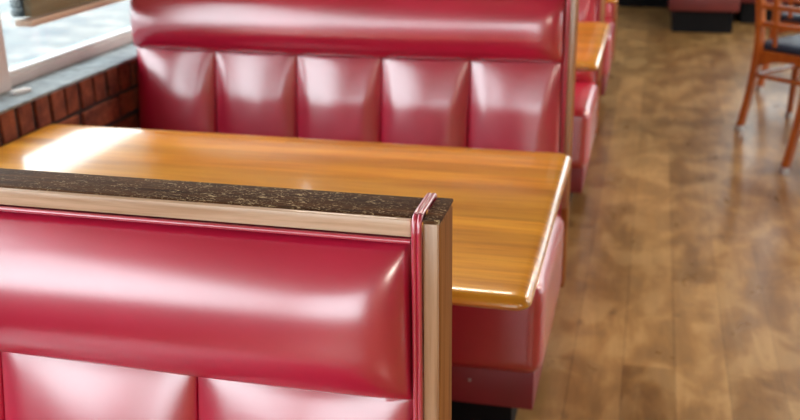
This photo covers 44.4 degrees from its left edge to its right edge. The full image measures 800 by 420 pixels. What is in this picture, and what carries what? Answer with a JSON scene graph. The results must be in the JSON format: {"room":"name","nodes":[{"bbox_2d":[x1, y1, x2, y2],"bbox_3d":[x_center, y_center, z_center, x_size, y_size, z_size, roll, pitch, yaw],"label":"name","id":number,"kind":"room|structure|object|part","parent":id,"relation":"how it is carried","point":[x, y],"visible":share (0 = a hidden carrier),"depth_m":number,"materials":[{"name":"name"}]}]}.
{"room":"restaurant","nodes":[
{"label":"restaurant","id":0,"kind":"room"},
{"bbox_2d":[0,62,139,146],"bbox_3d":[-0.775,-0.256,3.549,0.252,0.809,12.250,4,21,13],"label":"wall","id":1,"kind":"structure","parent":0,"point":[136,111],"depth_m":2.69,"materials":[{"name":"grey concrete"}]},
{"bbox_2d":[0,17,10,93],"bbox_3d":[-1.045,-0.962,2.212,0.067,1.433,0.107,4,21,13],"label":"trim","id":2,"kind":"structure","parent":1,"relation":"attached to","point":[5,84],"depth_m":2.46,"materials":[{"name":"beige wood"}]},
{"bbox_2d":[10,87,30,94],"bbox_3d":[-0.954,-0.300,2.468,0.016,0.011,0.052,15,25,36],"label":"handle","id":3,"kind":"object","parent":1,"relation":"in","point":[20,90],"depth_m":2.46,"materials":[{"name":"white plastic"}]},
{"bbox_2d":[9,0,123,26],"bbox_3d":[-0.739,-1.383,3.125,0.065,1.280,1.879,4,21,13],"label":"window blind","id":4,"kind":"object","parent":1,"relation":"attached to","point":[34,13],"visible":1,"depth_m":2.56,"materials":[{"name":"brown wood"}]},
{"bbox_2d":[0,42,136,113],"bbox_3d":[-0.721,-0.635,3.393,0.145,0.008,12.250,4,21,13],"label":"trim","id":5,"kind":"structure","parent":1,"relation":"on","point":[44,85],"depth_m":2.65,"materials":[{"name":"grey stone"}]},
{"bbox_2d":[0,59,139,145],"bbox_3d":[-0.657,-0.268,3.502,0.022,0.759,12.220,4,21,13],"label":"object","id":6,"kind":"structure","parent":1,"relation":"attached to","point":[106,112],"depth_m":2.66,"materials":[{"name":"red brick"}]},
{"bbox_2d":[9,27,132,86],"bbox_3d":[-0.797,-1.319,3.168,0.044,1.433,1.993,4,21,13],"label":"window","id":7,"kind":"structure","parent":1,"relation":"in","point":[22,73],"depth_m":2.77,"materials":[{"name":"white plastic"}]},
{"bbox_2d":[515,7,799,419],"bbox_3d":[3.033,0.440,2.794,7.950,0.080,12.450,4,21,13],"label":"floor","id":8,"kind":"structure","parent":0,"point":[679,298],"depth_m":3.58,"materials":[{"name":"brown wood"}]},
{"bbox_2d":[0,168,452,419],"bbox_3d":[-0.578,0.463,1.241,1.272,1.053,1.016,4,21,13],"label":"bench","id":9,"kind":"object","parent":8,"relation":"on","point":[122,298],"visible":1,"depth_m":1.00,"materials":[{"name":"red leather"}]},
{"bbox_3d":[-0.591,-0.027,1.095,1.243,0.018,0.008,4,21,13],"label":"rail","id":10,"kind":"part","parent":9,"relation":"part of","materials":[{"name":"beige wood"}]},
{"bbox_3d":[-0.583,-0.037,1.124,1.244,0.022,0.060,4,21,13],"label":"rail","id":11,"kind":"part","parent":9,"relation":"part of","materials":[{"name":"brown wood"}]},
{"bbox_3d":[0.034,0.296,1.048,0.015,0.603,0.005,4,21,13],"label":"post","id":12,"kind":"part","parent":9,"relation":"part of","materials":[{"name":"brown wood"}]},
{"bbox_3d":[0.044,0.398,1.119,0.016,0.841,0.064,4,21,13],"label":"post","id":13,"kind":"part","parent":9,"relation":"part of","materials":[{"name":"brown wood"}]},
{"bbox_2d":[0,124,571,310],"bbox_3d":[-0.338,0.309,2.083,1.298,0.752,0.774,4,21,13],"label":"table","id":14,"kind":"object","parent":8,"relation":"on","point":[506,203],"visible":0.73,"depth_m":2.04,"materials":[{"name":"brown wood"}]},
{"bbox_2d":[130,0,578,419],"bbox_3d":[-0.162,-0.120,2.801,1.272,1.053,1.016,4,21,13],"label":"bench","id":15,"kind":"object","parent":8,"relation":"on","point":[483,74],"visible":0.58,"depth_m":2.66,"materials":[{"name":"red leather"}]},
{"bbox_3d":[-0.219,0.298,2.744,1.247,0.110,0.540,4,21,13],"label":"panel","id":16,"kind":"part","parent":15,"relation":"part of","materials":[{"name":"red leather"}]},
{"bbox_2d":[452,214,563,372],"bbox_3d":[-0.219,0.147,2.654,1.267,0.260,0.538,4,21,13],"label":"seat cushion","id":17,"kind":"object","parent":15,"relation":"on","point":[484,340],"depth_m":2.31,"materials":[{"name":"red leather"}]},
{"bbox_3d":[0.450,-0.287,2.608,0.015,0.603,0.005,4,21,13],"label":"post","id":18,"kind":"part","parent":15,"relation":"part of","materials":[{"name":"brown wood"}]},
{"bbox_3d":[0.460,-0.184,2.680,0.016,0.841,0.064,4,21,13],"label":"post","id":19,"kind":"part","parent":15,"relation":"part of","materials":[{"name":"brown wood"}]},
{"bbox_2d":[561,0,605,204],"bbox_3d":[0.205,-0.633,4.178,1.272,1.053,0.801,4,21,13],"label":"bench","id":20,"kind":"object","parent":8,"relation":"on","point":[587,83],"visible":0.07,"depth_m":3.88,"materials":[{"name":"red leather"}]},
{"bbox_3d":[0.174,-0.252,4.218,1.247,0.110,0.540,4,21,13],"label":"panel","id":21,"kind":"part","parent":20,"relation":"part of","materials":[{"name":"red leather"}]},
{"bbox_2d":[571,81,597,168],"bbox_3d":[0.174,-0.403,4.128,1.267,0.260,0.538,4,21,13],"label":"seat cushion","id":22,"kind":"object","parent":20,"relation":"on","point":[585,116],"depth_m":3.78,"materials":[{"name":"red leather"}]},
{"bbox_3d":[0.854,-0.734,4.154,0.016,0.841,0.064,4,21,13],"label":"post","id":23,"kind":"part","parent":20,"relation":"part of","materials":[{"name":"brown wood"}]},
{"bbox_3d":[0.843,-0.837,4.083,0.015,0.603,0.005,4,21,13],"label":"post","id":24,"kind":"part","parent":20,"relation":"part of","materials":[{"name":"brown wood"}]},
{"bbox_2d":[576,22,609,70],"bbox_3d":[0.081,-0.276,3.649,1.300,0.752,0.800,4,21,13],"label":"table","id":25,"kind":"object","parent":8,"relation":"on","point":[591,36],"visible":0.16,"depth_m":3.32,"materials":[{"name":"brown wood"}]},
{"bbox_2d":[600,0,617,95],"bbox_3d":[0.629,-1.226,5.766,1.272,1.053,1.016,4,21,13],"label":"bench","id":26,"kind":"object","parent":8,"relation":"on","point":[610,8],"visible":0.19,"depth_m":5.38,"materials":[{"name":"red leather"}]},
{"bbox_3d":[0.572,-0.808,5.709,1.247,0.110,0.540,4,21,13],"label":"panel","id":27,"kind":"part","parent":26,"relation":"part of","materials":[{"name":"red leather"}]},
{"bbox_2d":[601,19,614,77],"bbox_3d":[0.572,-0.959,5.619,1.267,0.260,0.538,4,21,13],"label":"seat cushion","id":28,"kind":"object","parent":26,"relation":"on","point":[608,53],"depth_m":5.28,"materials":[{"name":"red leather"}]},
{"bbox_3d":[1.251,-1.291,5.645,0.016,0.841,0.064,4,21,13],"label":"post","id":29,"kind":"part","parent":26,"relation":"part of","materials":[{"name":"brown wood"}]},
{"bbox_3d":[1.240,-1.393,5.574,0.015,0.603,0.005,4,21,13],"label":"post","id":30,"kind":"part","parent":26,"relation":"part of","materials":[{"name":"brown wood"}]},
{"bbox_2d":[606,0,616,2],"bbox_3d":[0.425,-0.759,4.945,1.298,0.752,0.790,4,21,13],"label":"table","id":31,"kind":"object","parent":8,"relation":"on","point":[607,1],"visible":0.07,"depth_m":4.32,"materials":[{"name":"brown wood"}]},
{"bbox_2d":[669,0,739,32],"bbox_3d":[2.473,-2.056,7.974,0.535,1.030,1.210,4,21,13],"label":"booth","id":32,"kind":"object","parent":8,"relation":"on","point":[700,16],"visible":1,"depth_m":7.59,"materials":[{"name":"red plastic"}]},
{"bbox_3d":[2.486,-1.795,8.074,0.520,0.130,1.200,4,21,13],"label":"panel","id":33,"kind":"part","parent":32,"relation":"part of","materials":[{"name":"red leather"}]},
{"bbox_2d":[734,0,799,131],"bbox_3d":[2.008,-0.830,4.814,0.512,0.939,0.453,-15,24,-33],"label":"dining chair","id":34,"kind":"object","parent":8,"relation":"on","point":[786,49],"visible":1,"depth_m":4.86,"materials":[{"name":"brown wood"}]},
{"bbox_3d":[1.747,-0.843,4.858,0.140,0.939,0.066,-15,24,-33],"label":"leg","id":35,"kind":"part","parent":34,"relation":"part of","materials":[{"name":"brown wood"}]},
{"bbox_3d":[1.883,-0.872,4.705,0.030,0.028,0.345,-15,24,-33],"label":"rail","id":36,"kind":"part","parent":34,"relation":"part of","materials":[{"name":"brown wood"}]},
{"bbox_3d":[2.062,-0.815,4.861,0.380,0.054,0.410,-15,24,-33],"label":"seat","id":37,"kind":"part","parent":34,"relation":"part of","materials":[{"name":"black leather"}]},
{"bbox_3d":[1.871,-0.954,4.666,0.030,0.028,0.345,-15,24,-33],"label":"rail","id":38,"kind":"part","parent":34,"relation":"part of","materials":[{"name":"brown wood"}]},
{"bbox_3d":[2.078,-0.692,5.162,0.046,0.432,0.048,-15,24,-33],"label":"leg","id":39,"kind":"part","parent":34,"relation":"part of","materials":[{"name":"brown wood"}]},
{"bbox_2d":[736,0,799,22],"bbox_3d":[3.067,-2.102,8.074,0.535,1.030,0.710,4,21,13],"label":"booth","id":40,"kind":"object","parent":8,"relation":"on","point":[747,11],"visible":0.23,"depth_m":7.97,"materials":[{"name":"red plastic"}]},
{"bbox_3d":[3.080,-1.840,8.174,0.520,0.130,0.700,4,21,13],"label":"panel","id":41,"kind":"part","parent":40,"relation":"part of","materials":[{"name":"red leather"}]},
{"bbox_2d":[755,0,799,91],"bbox_3d":[2.401,-1.130,5.610,0.512,0.939,0.453,-15,24,-33],"label":"dining chair","id":42,"kind":"object","parent":8,"relation":"on","point":[787,18],"visible":0.5,"depth_m":5.67,"materials":[{"name":"brown wood"}]},
{"bbox_3d":[2.140,-1.142,5.654,0.140,0.939,0.066,-15,24,-33],"label":"leg","id":43,"kind":"part","parent":42,"relation":"part of","materials":[{"name":"brown wood"}]},
{"bbox_3d":[2.455,-1.115,5.656,0.380,0.054,0.410,-15,24,-33],"label":"seat","id":44,"kind":"part","parent":42,"relation":"part of","materials":[{"name":"black leather"}]},
{"bbox_3d":[2.276,-1.172,5.500,0.030,0.028,0.345,-15,24,-33],"label":"rail","id":45,"kind":"part","parent":42,"relation":"part of","materials":[{"name":"brown wood"}]},
{"bbox_2d":[778,96,799,174],"bbox_3d":[1.980,-0.586,4.154,0.512,0.939,0.453,-15,24,-33],"label":"dining chair","id":46,"kind":"object","parent":8,"relation":"on","point":[784,169],"visible":1,"depth_m":4.32,"materials":[{"name":"brown wood"}]},
{"bbox_3d":[4.429,-2.991,7.945,7.920,2.750,0.120,4,21,13],"label":"wall","id":47,"kind":"structure","parent":0,"visible":0},
{"bbox_2d":[617,0,668,7],"bbox_3d":[4.585,-1.732,8.296,7.600,0.140,0.020,4,21,13],"label":"baseboard","id":48,"kind":"structure","parent":47,"relation":"attached to","point":[621,3],"depth_m":8.87,"materials":[{"name":"black"}]},
{"label":"outside","id":49,"kind":"structure","parent":0,"visible":0},
{"bbox_2d":[0,0,130,68],"bbox_3d":[-13.551,-2.312,11.001,28.275,0.100,65.000,4,21,13],"label":"ground","id":50,"kind":"structure","parent":49,"point":[23,45],"depth_m":8.25,"materials":[{"name":"white snow"}]}
]}

